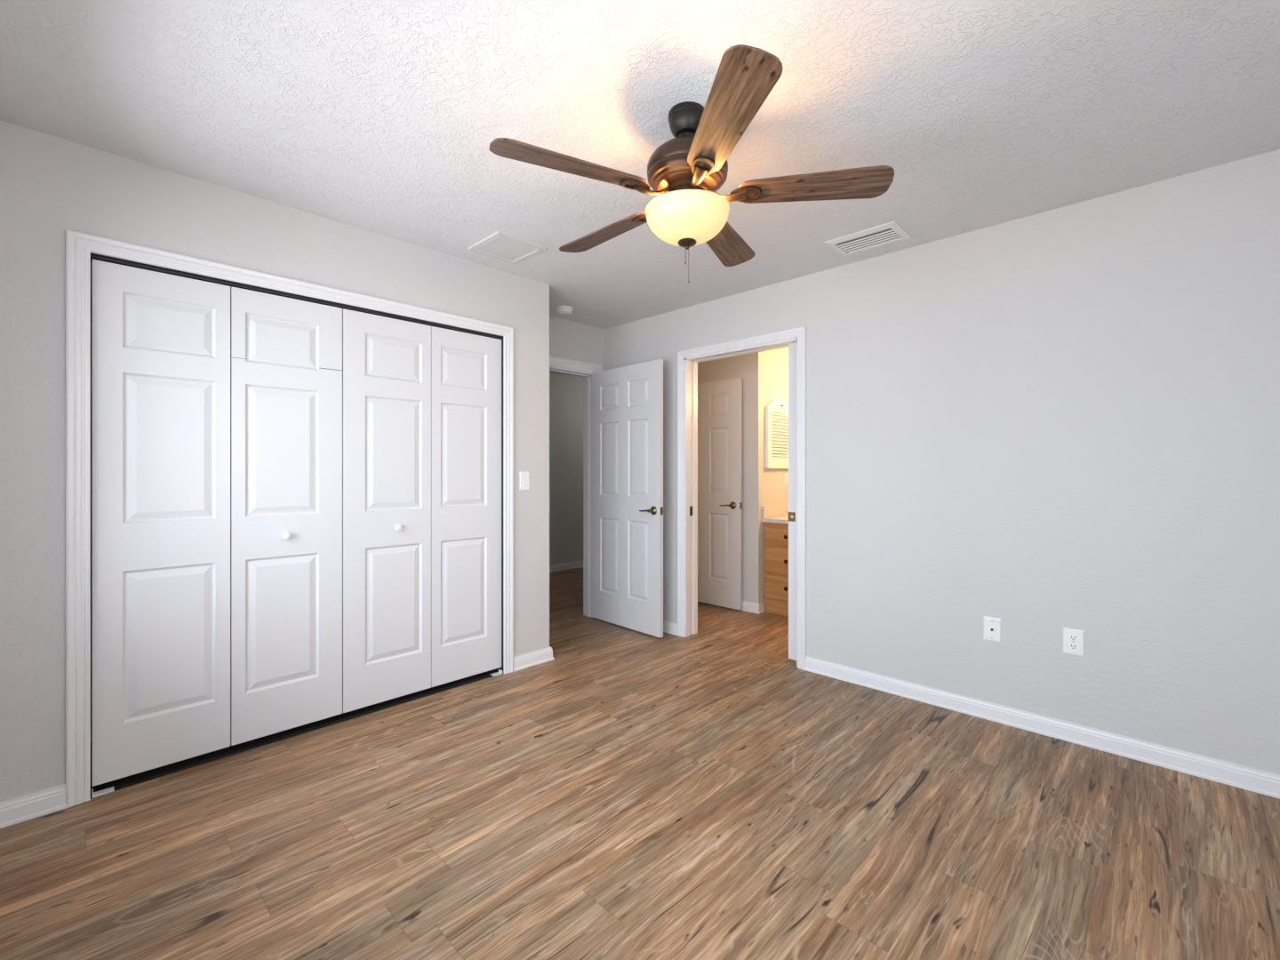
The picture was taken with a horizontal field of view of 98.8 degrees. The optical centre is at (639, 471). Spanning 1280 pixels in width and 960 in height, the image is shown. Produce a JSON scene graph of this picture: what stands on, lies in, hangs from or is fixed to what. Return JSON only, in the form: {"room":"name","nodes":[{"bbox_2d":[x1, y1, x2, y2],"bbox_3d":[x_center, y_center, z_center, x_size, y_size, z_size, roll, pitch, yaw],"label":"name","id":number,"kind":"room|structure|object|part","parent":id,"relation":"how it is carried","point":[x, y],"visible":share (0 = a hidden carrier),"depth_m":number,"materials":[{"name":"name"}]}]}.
{"room":"empty bedroom","nodes":[
{"label":"empty bedroom","id":0,"kind":"room"},
{"bbox_2d":[90,261,91,740],"bbox_3d":[-1.946,0.005,3.121,0.080,2.440,2.309,0,0,44],"label":"wall","id":1,"kind":"structure","parent":0,"point":[91,261],"depth_m":2.49,"materials":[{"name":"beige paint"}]},
{"bbox_2d":[0,120,549,801],"bbox_3d":[-1.633,0.005,2.902,0.566,2.440,2.429,0,0,44],"label":"wall","id":2,"kind":"structure","parent":0,"point":[50,185],"depth_m":2.01,"materials":[{"name":"beige paint"}]},
{"bbox_2d":[0,784,67,828],"bbox_3d":[-2.178,1.183,1.915,0.019,0.083,0.251,0,0,44],"label":"baseboard","id":3,"kind":"structure","parent":2,"relation":"attached to","point":[36,804],"depth_m":1.94,"materials":[{"name":"white paint"}]},
{"bbox_2d":[91,259,342,797],"bbox_3d":[-1.761,0.212,2.379,0.062,2.026,0.868,0,0,44],"label":"door","id":4,"kind":"structure","parent":2,"relation":"in","point":[217,409],"depth_m":2.32,"materials":[{"name":"white paint"}]},
{"bbox_3d":[-1.618,0.293,2.506,0.034,0.037,0.037,0,0,44],"label":"knob","id":5,"kind":"part","parent":4,"relation":"part of","materials":[{"name":"white plastic"}]},
{"bbox_2d":[65,229,513,807],"bbox_3d":[-1.436,0.171,2.685,0.018,2.108,1.895,0,0,44],"label":"trim","id":6,"kind":"structure","parent":2,"relation":"attached to","point":[79,246],"depth_m":2.04,"materials":[{"name":"white paint"}]},
{"bbox_2d":[90,252,503,672],"bbox_3d":[-1.486,0.202,2.733,0.120,2.046,1.772,0,0,44],"label":"trim","id":7,"kind":"structure","parent":2,"relation":"attached to","point":[93,256],"depth_m":2.67,"materials":[{"name":"grey"}]},
{"bbox_2d":[342,308,502,712],"bbox_3d":[-1.148,0.212,3.014,0.062,2.026,0.887,0,0,44],"label":"door","id":8,"kind":"structure","parent":2,"relation":"in","point":[421,404],"depth_m":2.97,"materials":[{"name":"white paint"}]},
{"bbox_3d":[-1.267,0.293,2.870,0.034,0.037,0.037,0,0,44],"label":"knob","id":9,"kind":"part","parent":8,"relation":"part of","materials":[{"name":"white plastic"}]},
{"bbox_2d":[519,472,529,490],"bbox_3d":[-0.717,0.058,3.431,0.019,0.116,0.074,0,0,44],"label":"light switch","id":10,"kind":"object","parent":2,"relation":"attached to","point":[524,476],"visible":1,"depth_m":3.43,"materials":[{"name":"white plastic"}]},
{"bbox_2d":[513,646,554,671],"bbox_3d":[-0.873,1.183,3.675,0.585,0.083,0.300,0,0,44],"label":"baseboard","id":11,"kind":"structure","parent":2,"relation":"attached to","point":[532,659],"depth_m":3.47,"materials":[{"name":"white paint"}]},
{"bbox_2d":[549,372,583,565],"bbox_3d":[-1.463,0.005,6.415,0.120,2.440,5.400,0,0,44],"label":"wall","id":12,"kind":"structure","parent":0,"point":[565,391],"depth_m":6.88,"materials":[{"name":"beige paint"}]},
{"bbox_2d":[549,560,583,572],"bbox_3d":[-1.413,1.183,6.366,0.019,0.083,5.200,0,0,44],"label":"baseboard","id":13,"kind":"structure","parent":12,"relation":"attached to","point":[577,564],"depth_m":6.87,"materials":[{"name":"white paint"}]},
{"bbox_2d":[549,315,604,370],"bbox_3d":[-0.738,0.005,4.333,0.134,2.440,1.112,0,0,44],"label":"wall","id":14,"kind":"structure","parent":0,"point":[568,340],"depth_m":4.46,"materials":[{"name":"beige paint"}]},
{"bbox_2d":[549,365,592,617],"bbox_3d":[-0.707,0.200,4.365,0.138,2.051,0.812,0,0,44],"label":"trim","id":15,"kind":"structure","parent":14,"relation":"attached to","point":[587,376],"depth_m":4.64,"materials":[{"name":"white paint"}]},
{"bbox_2d":[549,356,602,373],"bbox_3d":[-0.652,0.164,4.312,0.018,2.121,0.952,0,0,44],"label":"trim","id":16,"kind":"structure","parent":14,"relation":"attached to","point":[556,362],"depth_m":4.43,"materials":[{"name":"white paint"}]},
{"bbox_2d":[591,359,663,637],"bbox_3d":[-0.119,0.196,4.310,0.149,2.035,0.819,0,0,-44],"label":"door","id":17,"kind":"structure","parent":14,"relation":"in","point":[627,402],"depth_m":4.27,"materials":[{"name":"white paint"}]},
{"bbox_3d":[0.053,0.288,4.063,0.057,0.066,0.147,0,0,-44],"label":"lever handle","id":18,"kind":"part","parent":17,"relation":"part of","materials":[{"name":"gold metal"}]},
{"bbox_2d":[0,567,1279,959],"bbox_3d":[0.266,1.274,3.857,6.320,0.102,6.680,0,0,44],"label":"floor","id":19,"kind":"structure","parent":0,"point":[626,794],"depth_m":1.85,"materials":[{"name":"wood"}]},
{"bbox_2d":[763,522,788,615],"bbox_3d":[1.818,0.833,4.450,1.560,0.782,0.600,0,0,44],"label":"vanity cabinet","id":20,"kind":"object","parent":19,"relation":"on","point":[775,535],"visible":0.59,"depth_m":4.71,"materials":[{"name":"brown wood"}]},
{"bbox_2d":[761,504,788,524],"bbox_3d":[1.837,0.370,4.455,1.580,0.142,0.592,0,0,44],"label":"countertop","id":21,"kind":"structure","parent":20,"relation":"on","point":[777,514],"depth_m":4.84,"materials":[{"name":"white stone"}]},
{"bbox_3d":[1.247,0.995,4.641,0.430,0.200,0.019,0,0,44],"label":"drawer","id":22,"kind":"part","parent":20,"relation":"part of","materials":[{"name":"brown wood"}]},
{"bbox_3d":[1.247,0.766,4.641,0.430,0.227,0.019,0,0,44],"label":"drawer","id":23,"kind":"part","parent":20,"relation":"part of","materials":[{"name":"brown wood"}]},
{"bbox_3d":[1.247,0.560,4.641,0.430,0.154,0.019,0,0,44],"label":"drawer","id":24,"kind":"part","parent":20,"relation":"part of","materials":[{"name":"brown wood"}]},
{"bbox_2d":[0,0,1279,377],"bbox_3d":[0.266,-1.265,3.857,6.320,0.100,6.680,0,0,44],"label":"ceiling","id":25,"kind":"structure","parent":0,"point":[383,117],"depth_m":1.83,"materials":[{"name":"white paint"}]},
{"bbox_2d":[467,231,547,264],"bbox_3d":[-0.720,-1.209,2.982,0.311,0.012,0.298,0,0,44],"label":"access panel","id":26,"kind":"object","parent":25,"relation":"attached to","point":[500,245],"visible":1,"depth_m":2.97,"materials":[{"name":"white plastic"}]},
{"bbox_2d":[555,305,573,314],"bbox_3d":[-0.563,-1.195,4.087,0.132,0.039,0.132,0,0,44],"label":"smoke detector","id":27,"kind":"object","parent":25,"relation":"attached to","point":[560,309],"visible":1,"depth_m":4.05,"materials":[{"name":"white plastic"}]},
{"bbox_2d":[489,44,894,282],"bbox_3d":[0.125,-0.928,1.900,1.217,0.573,1.266,0,0,44],"label":"ceiling fan","id":28,"kind":"object","parent":25,"relation":"hanging from","point":[687,171],"visible":1,"depth_m":1.75,"materials":[{"name":"brown wood"}]},
{"bbox_3d":[-0.206,-0.933,1.675,0.494,0.006,0.142,0,12,-27],"label":"fan blade","id":29,"kind":"part","parent":28,"relation":"part of","materials":[{"name":"brown wood"}]},
{"bbox_3d":[-0.133,-0.933,2.154,0.494,0.006,0.142,0,12,45],"label":"fan blade","id":30,"kind":"part","parent":28,"relation":"part of","materials":[{"name":"brown wood"}]},
{"bbox_3d":[0.160,-0.833,1.863,0.285,0.108,0.285,0,0,44],"label":"lamp shade","id":31,"kind":"part","parent":28,"relation":"part of","materials":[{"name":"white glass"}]},
{"bbox_3d":[0.345,-0.933,2.231,0.142,0.006,0.494,-13,-6,26],"label":"fan blade","id":32,"kind":"part","parent":28,"relation":"part of","materials":[{"name":"brown wood"}]},
{"bbox_3d":[0.226,-0.933,1.457,0.142,0.006,0.494,12,-2,-9],"label":"fan blade","id":33,"kind":"part","parent":28,"relation":"part of","materials":[{"name":"brown wood"}]},
{"bbox_3d":[0.567,-0.933,1.801,0.494,0.006,0.142,0,-12,9],"label":"fan blade","id":34,"kind":"part","parent":28,"relation":"part of","materials":[{"name":"brown wood"}]},
{"bbox_2d":[824,220,912,256],"bbox_3d":[1.196,-1.210,2.876,0.356,0.010,0.260,0,0,44],"label":"ceiling vent","id":35,"kind":"object","parent":25,"relation":"in","point":[890,233],"visible":1,"depth_m":2.86,"materials":[{"name":"white metal"}]},
{"bbox_2d":[697,347,788,603],"bbox_3d":[0.874,0.005,5.348,1.045,2.440,0.650,0,0,44],"label":"wall","id":36,"kind":"structure","parent":0,"point":[764,374],"depth_m":4.84,"materials":[{"name":"beige paint"}]},
{"bbox_2d":[697,377,742,609],"bbox_3d":[0.594,0.196,5.066,0.779,2.035,0.093,0,0,45],"label":"door","id":37,"kind":"structure","parent":36,"relation":"in","point":[719,402],"depth_m":4.96,"materials":[{"name":"white paint"}]},
{"bbox_3d":[0.774,0.298,4.861,0.147,0.066,0.057,0,0,44],"label":"lever handle","id":38,"kind":"part","parent":37,"relation":"part of","materials":[{"name":"gold metal"}]},
{"bbox_2d":[740,600,764,614],"bbox_3d":[0.674,1.183,5.126,1.064,0.083,0.091,0,0,44],"label":"baseboard","id":39,"kind":"structure","parent":36,"relation":"attached to","point":[747,606],"depth_m":4.78,"materials":[{"name":"white paint"}]},
{"bbox_2d":[764,399,788,468],"bbox_3d":[1.264,-0.339,4.952,0.063,0.617,0.412,0,0,44],"label":"upper cabinet","id":40,"kind":"object","parent":36,"relation":"attached to","point":[776,412],"visible":0.96,"depth_m":4.92,"materials":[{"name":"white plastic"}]},
{"bbox_2d":[784,472,788,485],"bbox_3d":[1.368,0.070,5.100,0.009,0.118,0.075,0,0,44],"label":"bathroom outlet","id":41,"kind":"object","parent":36,"relation":"attached to","point":[786,474],"visible":0.96,"depth_m":5.09,"materials":[{"name":"white plastic"}]},
{"bbox_2d":[604,149,1279,775],"bbox_3d":[1.188,0.005,3.343,4.280,2.440,0.139,0,0,44],"label":"wall","id":42,"kind":"structure","parent":0,"point":[1043,424],"depth_m":2.52,"materials":[{"name":"beige paint"}]},
{"bbox_2d":[663,620,677,635],"bbox_3d":[-0.020,1.183,4.387,0.824,0.083,0.036,0,0,44],"label":"baseboard","id":43,"kind":"structure","parent":42,"relation":"attached to","point":[670,628],"depth_m":4.16,"materials":[{"name":"white paint"}]},
{"bbox_2d":[689,505,692,515],"bbox_3d":[0.383,0.295,4.119,0.003,0.070,0.034,0,0,44],"label":"strike plate","id":44,"kind":"object","parent":42,"relation":"attached to","point":[691,508],"visible":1,"depth_m":4.12,"materials":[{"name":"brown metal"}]},
{"bbox_2d":[684,337,797,666],"bbox_3d":[0.707,0.192,3.807,0.917,2.066,0.143,0,0,44],"label":"trim","id":45,"kind":"structure","parent":42,"relation":"attached to","point":[691,364],"depth_m":4.09,"materials":[{"name":"white paint"}]},
{"bbox_2d":[677,326,806,670],"bbox_3d":[0.653,0.164,3.750,1.029,2.122,0.018,0,0,44],"label":"trim","id":46,"kind":"structure","parent":42,"relation":"attached to","point":[800,332],"depth_m":3.43,"materials":[{"name":"white paint"}]},
{"bbox_2d":[788,342,796,660],"bbox_3d":[1.287,0.190,3.237,0.902,2.030,0.050,0,0,44],"label":"door","id":47,"kind":"structure","parent":42,"relation":"in","point":[792,347],"depth_m":3.52,"materials":[{"name":"white paint"}]},
{"bbox_2d":[983,616,1001,642],"bbox_3d":[1.736,0.779,2.707,0.075,0.118,0.015,0,0,44],"label":"cable plate","id":48,"kind":"object","parent":42,"relation":"attached to","point":[992,627],"visible":1,"depth_m":2.71,"materials":[{"name":"white plastic"}]},
{"bbox_2d":[804,656,1279,799],"bbox_3d":[1.804,1.183,2.638,2.173,0.083,0.019,0,0,44],"label":"baseboard","id":49,"kind":"structure","parent":42,"relation":"attached to","point":[1263,782],"depth_m":2.49,"materials":[{"name":"white paint"}]},
{"bbox_2d":[1063,627,1084,656],"bbox_3d":[1.966,0.773,2.489,0.075,0.118,0.009,0,0,44],"label":"power outlet","id":50,"kind":"object","parent":42,"relation":"attached to","point":[1073,639],"visible":1,"depth_m":2.49,"materials":[{"name":"white plastic"}]},
{"bbox_2d":[1068,634,1078,640],"bbox_3d":[1.964,0.753,2.487,0.034,0.027,0.003,0,0,44],"label":"receptacle","id":51,"kind":"object","parent":50,"relation":"attached to","point":[1071,637],"depth_m":2.49,"materials":[{"name":"white plastic"}]},
{"bbox_2d":[1068,643,1078,649],"bbox_3d":[1.964,0.792,2.487,0.034,0.027,0.003,0,0,44],"label":"receptacle","id":52,"kind":"object","parent":50,"relation":"attached to","point":[1071,646],"depth_m":2.49,"materials":[{"name":"white plastic"}]}
]}

